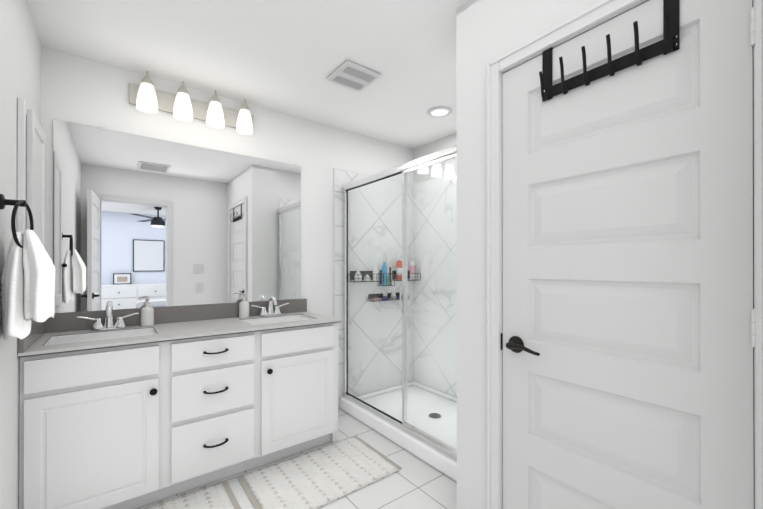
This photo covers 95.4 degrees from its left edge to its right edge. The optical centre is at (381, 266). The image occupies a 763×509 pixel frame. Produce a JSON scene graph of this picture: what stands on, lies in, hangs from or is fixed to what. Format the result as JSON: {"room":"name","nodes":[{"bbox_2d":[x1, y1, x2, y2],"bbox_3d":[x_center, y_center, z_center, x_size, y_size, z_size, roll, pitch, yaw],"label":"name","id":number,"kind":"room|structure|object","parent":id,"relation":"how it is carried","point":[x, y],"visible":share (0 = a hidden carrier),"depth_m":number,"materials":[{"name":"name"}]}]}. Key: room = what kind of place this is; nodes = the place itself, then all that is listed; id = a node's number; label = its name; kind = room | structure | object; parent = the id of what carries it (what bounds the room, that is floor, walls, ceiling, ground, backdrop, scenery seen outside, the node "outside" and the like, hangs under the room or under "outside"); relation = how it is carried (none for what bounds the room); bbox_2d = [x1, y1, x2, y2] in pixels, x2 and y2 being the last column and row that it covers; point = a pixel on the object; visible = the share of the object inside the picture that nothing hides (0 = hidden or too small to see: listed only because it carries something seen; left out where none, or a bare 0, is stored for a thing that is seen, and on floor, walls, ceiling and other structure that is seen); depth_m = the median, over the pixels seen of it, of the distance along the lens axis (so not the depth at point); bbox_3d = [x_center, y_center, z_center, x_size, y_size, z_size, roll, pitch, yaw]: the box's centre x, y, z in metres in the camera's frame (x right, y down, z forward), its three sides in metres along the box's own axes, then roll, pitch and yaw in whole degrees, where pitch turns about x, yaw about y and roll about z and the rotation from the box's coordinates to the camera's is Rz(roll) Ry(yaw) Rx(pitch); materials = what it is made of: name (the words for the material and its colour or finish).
{"room":"bathroom","nodes":[
{"label":"bathroom","id":0,"kind":"room"},
{"bbox_2d":[0,0,43,508],"bbox_3d":[-1.044,0.013,0.727,0.120,2.440,2.820,0,0,-37],"label":"wall","id":1,"kind":"structure","parent":0,"point":[21,50],"depth_m":1.37,"materials":[{"name":"white paint"}]},
{"bbox_2d":[0,194,54,339],"bbox_3d":[-1.302,0.003,1.286,0.144,0.517,0.226,0,0,-37],"label":"towel ring","id":2,"kind":"object","parent":1,"relation":"attached to","point":[28,285],"visible":1,"depth_m":1.24,"materials":[{"name":"white fabric"}]},
{"bbox_2d":[17,98,45,320],"bbox_3d":[-1.606,-0.233,1.621,0.068,0.936,0.416,0,0,-37],"label":"upper cabinet","id":3,"kind":"object","parent":1,"relation":"attached to","point":[31,162],"visible":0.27,"depth_m":1.50,"materials":[{"name":"white wood"}]},
{"bbox_2d":[18,320,45,348],"bbox_3d":[-1.673,0.311,1.668,0.018,0.103,0.538,0,0,-37],"label":"backsplash","id":4,"kind":"structure","parent":1,"relation":"attached to","point":[37,328],"depth_m":1.63,"materials":[{"name":"grey stone"}]},
{"bbox_2d":[44,47,411,316],"bbox_3d":[-0.801,0.018,2.774,2.990,2.440,0.120,0,0,-37],"label":"wall","id":5,"kind":"structure","parent":0,"point":[48,84],"depth_m":2.59,"materials":[{"name":"white paint"}]},
{"bbox_2d":[46,299,305,328],"bbox_3d":[-1.230,0.313,2.356,1.556,0.103,0.018,0,0,-37],"label":"backsplash","id":6,"kind":"structure","parent":5,"relation":"attached to","point":[176,313],"depth_m":2.27,"materials":[{"name":"grey stone"}]},
{"bbox_2d":[53,119,300,312],"bbox_3d":[-1.234,-0.285,2.361,1.460,1.085,0.009,0,0,-37],"label":"vanity mirror","id":7,"kind":"object","parent":5,"relation":"attached to","point":[158,222],"visible":0.94,"depth_m":2.24,"materials":[{"name":"silver mirror"}]},
{"bbox_2d":[129,71,253,134],"bbox_3d":[-1.204,-1.066,2.291,0.744,0.232,0.158,0,0,-37],"label":"vanity light fixture","id":8,"kind":"object","parent":5,"relation":"attached to","point":[145,96],"visible":1,"depth_m":2.25,"materials":[{"name":"white glass"}]},
{"bbox_2d":[333,168,412,409],"bbox_3d":[-0.054,0.195,3.260,0.900,2.088,0.012,0,0,-37],"label":"shower wall tile","id":9,"kind":"structure","parent":5,"relation":"attached to","point":[342,177],"depth_m":3.22,"materials":[{"name":"tile"}]},
{"bbox_2d":[26,0,468,149],"bbox_3d":[0.058,-1.255,1.652,2.990,0.100,2.950,0,0,-37],"label":"ceiling","id":10,"kind":"structure","parent":0,"point":[288,57],"depth_m":1.93,"materials":[{"name":"white paint"}]},
{"bbox_2d":[327,60,380,91],"bbox_3d":[-0.175,-1.193,2.190,0.252,0.018,0.252,0,0,-37],"label":"ceiling vent","id":11,"kind":"object","parent":10,"relation":"in","point":[352,76],"visible":0.98,"depth_m":2.16,"materials":[{"name":"white plastic"}]},
{"bbox_2d":[427,106,451,117],"bbox_3d":[0.451,-1.195,2.694,0.190,0.012,0.190,0,0,-37],"label":"recessed light","id":12,"kind":"object","parent":10,"relation":"in","point":[439,111],"visible":0.98,"depth_m":2.67,"materials":[{"name":"white plastic"}]},
{"bbox_2d":[135,409,456,508],"bbox_3d":[0.058,1.285,1.646,2.990,0.100,2.950,0,0,-37],"label":"floor","id":13,"kind":"structure","parent":0,"point":[414,482],"depth_m":1.96,"materials":[{"name":"tile"}]},
{"bbox_2d":[18,309,340,508],"bbox_3d":[-1.060,0.800,2.131,1.556,0.872,0.580,0,0,-37],"label":"bathroom vanity","id":14,"kind":"object","parent":13,"relation":"on","point":[147,403],"depth_m":1.80,"materials":[{"name":"white wood"}]},
{"bbox_2d":[18,299,340,357],"bbox_3d":[-1.067,0.321,2.142,1.557,0.122,0.556,0,0,-37],"label":"countertop","id":15,"kind":"structure","parent":14,"relation":"on","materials":[{"name":"stone"}]},
{"bbox_2d":[42,325,157,340],"bbox_3d":[-1.465,0.434,1.844,0.447,0.166,0.289,0,0,-37],"label":"sink","id":16,"kind":"object","parent":15,"relation":"in","point":[71,334],"depth_m":1.95,"materials":[{"name":"white ceramic"}]},
{"bbox_2d":[78,304,137,328],"bbox_3d":[-1.554,0.287,1.981,0.275,0.150,0.145,0,0,-37],"label":"faucet","id":17,"kind":"object","parent":15,"relation":"on","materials":[{"name":"silver metal"}]},
{"bbox_2d":[140,297,153,325],"bbox_3d":[-1.442,0.274,2.133,0.076,0.177,0.068,0,0,-37],"label":"soap dispenser","id":18,"kind":"object","parent":15,"relation":"on","point":[147,312],"depth_m":2.11,"materials":[{"name":"white ceramic"}]},
{"bbox_2d":[239,293,248,317],"bbox_3d":[-0.984,0.275,2.480,0.076,0.177,0.068,0,0,-37],"label":"soap dispenser","id":19,"kind":"object","parent":15,"relation":"on","point":[244,304],"depth_m":2.46,"materials":[{"name":"white ceramic"}]},
{"bbox_2d":[250,296,289,312],"bbox_3d":[-0.803,0.289,2.554,0.275,0.150,0.145,0,0,-37],"label":"faucet","id":20,"kind":"object","parent":15,"relation":"on","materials":[{"name":"silver metal"}]},
{"bbox_2d":[242,313,313,320],"bbox_3d":[-0.712,0.435,2.418,0.447,0.166,0.289,0,0,-37],"label":"sink","id":21,"kind":"object","parent":15,"relation":"in","point":[261,316],"depth_m":2.55,"materials":[{"name":"white ceramic"}]},
{"bbox_2d":[139,480,240,508],"bbox_3d":[-1.062,1.227,1.552,0.815,0.017,0.537,0,0,-37],"label":"bath mat","id":22,"kind":"object","parent":13,"relation":"on","point":[220,495],"visible":1,"depth_m":1.82,"materials":[{"name":"grey fabric"}]},
{"bbox_2d":[237,436,401,508],"bbox_3d":[-0.359,1.228,2.077,0.830,0.017,0.537,0,0,-37],"label":"bath mat","id":23,"kind":"object","parent":13,"relation":"on","point":[321,476],"visible":1,"depth_m":2.03,"materials":[{"name":"grey fabric"}]},
{"bbox_2d":[340,145,456,481],"bbox_3d":[0.445,0.262,2.672,0.868,1.949,1.529,0,0,-37],"label":"shower enclosure","id":24,"kind":"object","parent":13,"relation":"on","point":[416,419],"visible":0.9,"depth_m":2.58,"materials":[{"name":"clear glass"}]},
{"bbox_2d":[348,270,420,301],"bbox_3d":[0.045,0.175,3.260,0.779,0.282,0.111,0,0,-37],"label":"caddy shelf","id":25,"kind":"object","parent":24,"relation":"attached to","point":[369,275],"depth_m":3.23,"materials":[{"name":"black metal"}]},
{"bbox_2d":[412,135,451,183],"bbox_3d":[0.887,0.018,2.928,0.120,2.440,1.662,0,0,-37],"label":"wall","id":26,"kind":"structure","parent":0,"point":[446,142],"depth_m":3.35,"materials":[{"name":"white paint"}]},
{"bbox_2d":[413,172,456,397],"bbox_3d":[0.796,0.172,2.940,0.010,2.043,1.552,0,0,-37],"label":"shower wall tile","id":27,"kind":"structure","parent":26,"relation":"attached to","point":[418,194],"depth_m":3.30,"materials":[{"name":"tile"}]},
{"bbox_2d":[452,0,479,508],"bbox_3d":[0.839,0.016,1.922,1.136,2.440,0.120,0,0,-37],"label":"wall","id":28,"kind":"structure","parent":0,"point":[467,137],"depth_m":1.57,"materials":[{"name":"white paint"}]},
{"bbox_2d":[480,0,601,508],"bbox_3d":[0.791,0.014,1.164,0.140,2.440,0.990,0,0,-37],"label":"wall","id":29,"kind":"structure","parent":0,"point":[505,25],"depth_m":1.49,"materials":[{"name":"white paint"}]},
{"bbox_2d":[487,0,762,508],"bbox_3d":[0.753,0.187,1.179,0.142,2.095,0.835,0,0,-37],"label":"door frame","id":30,"kind":"structure","parent":29,"relation":"attached to","point":[590,18],"depth_m":1.42,"materials":[{"name":"white wood"}]},
{"bbox_2d":[501,0,755,508],"bbox_3d":[0.708,0.214,1.145,0.095,2.029,0.730,0,0,-37],"label":"door","id":31,"kind":"structure","parent":29,"relation":"in","point":[628,340],"depth_m":1.07,"materials":[{"name":"white wood"}]}
]}

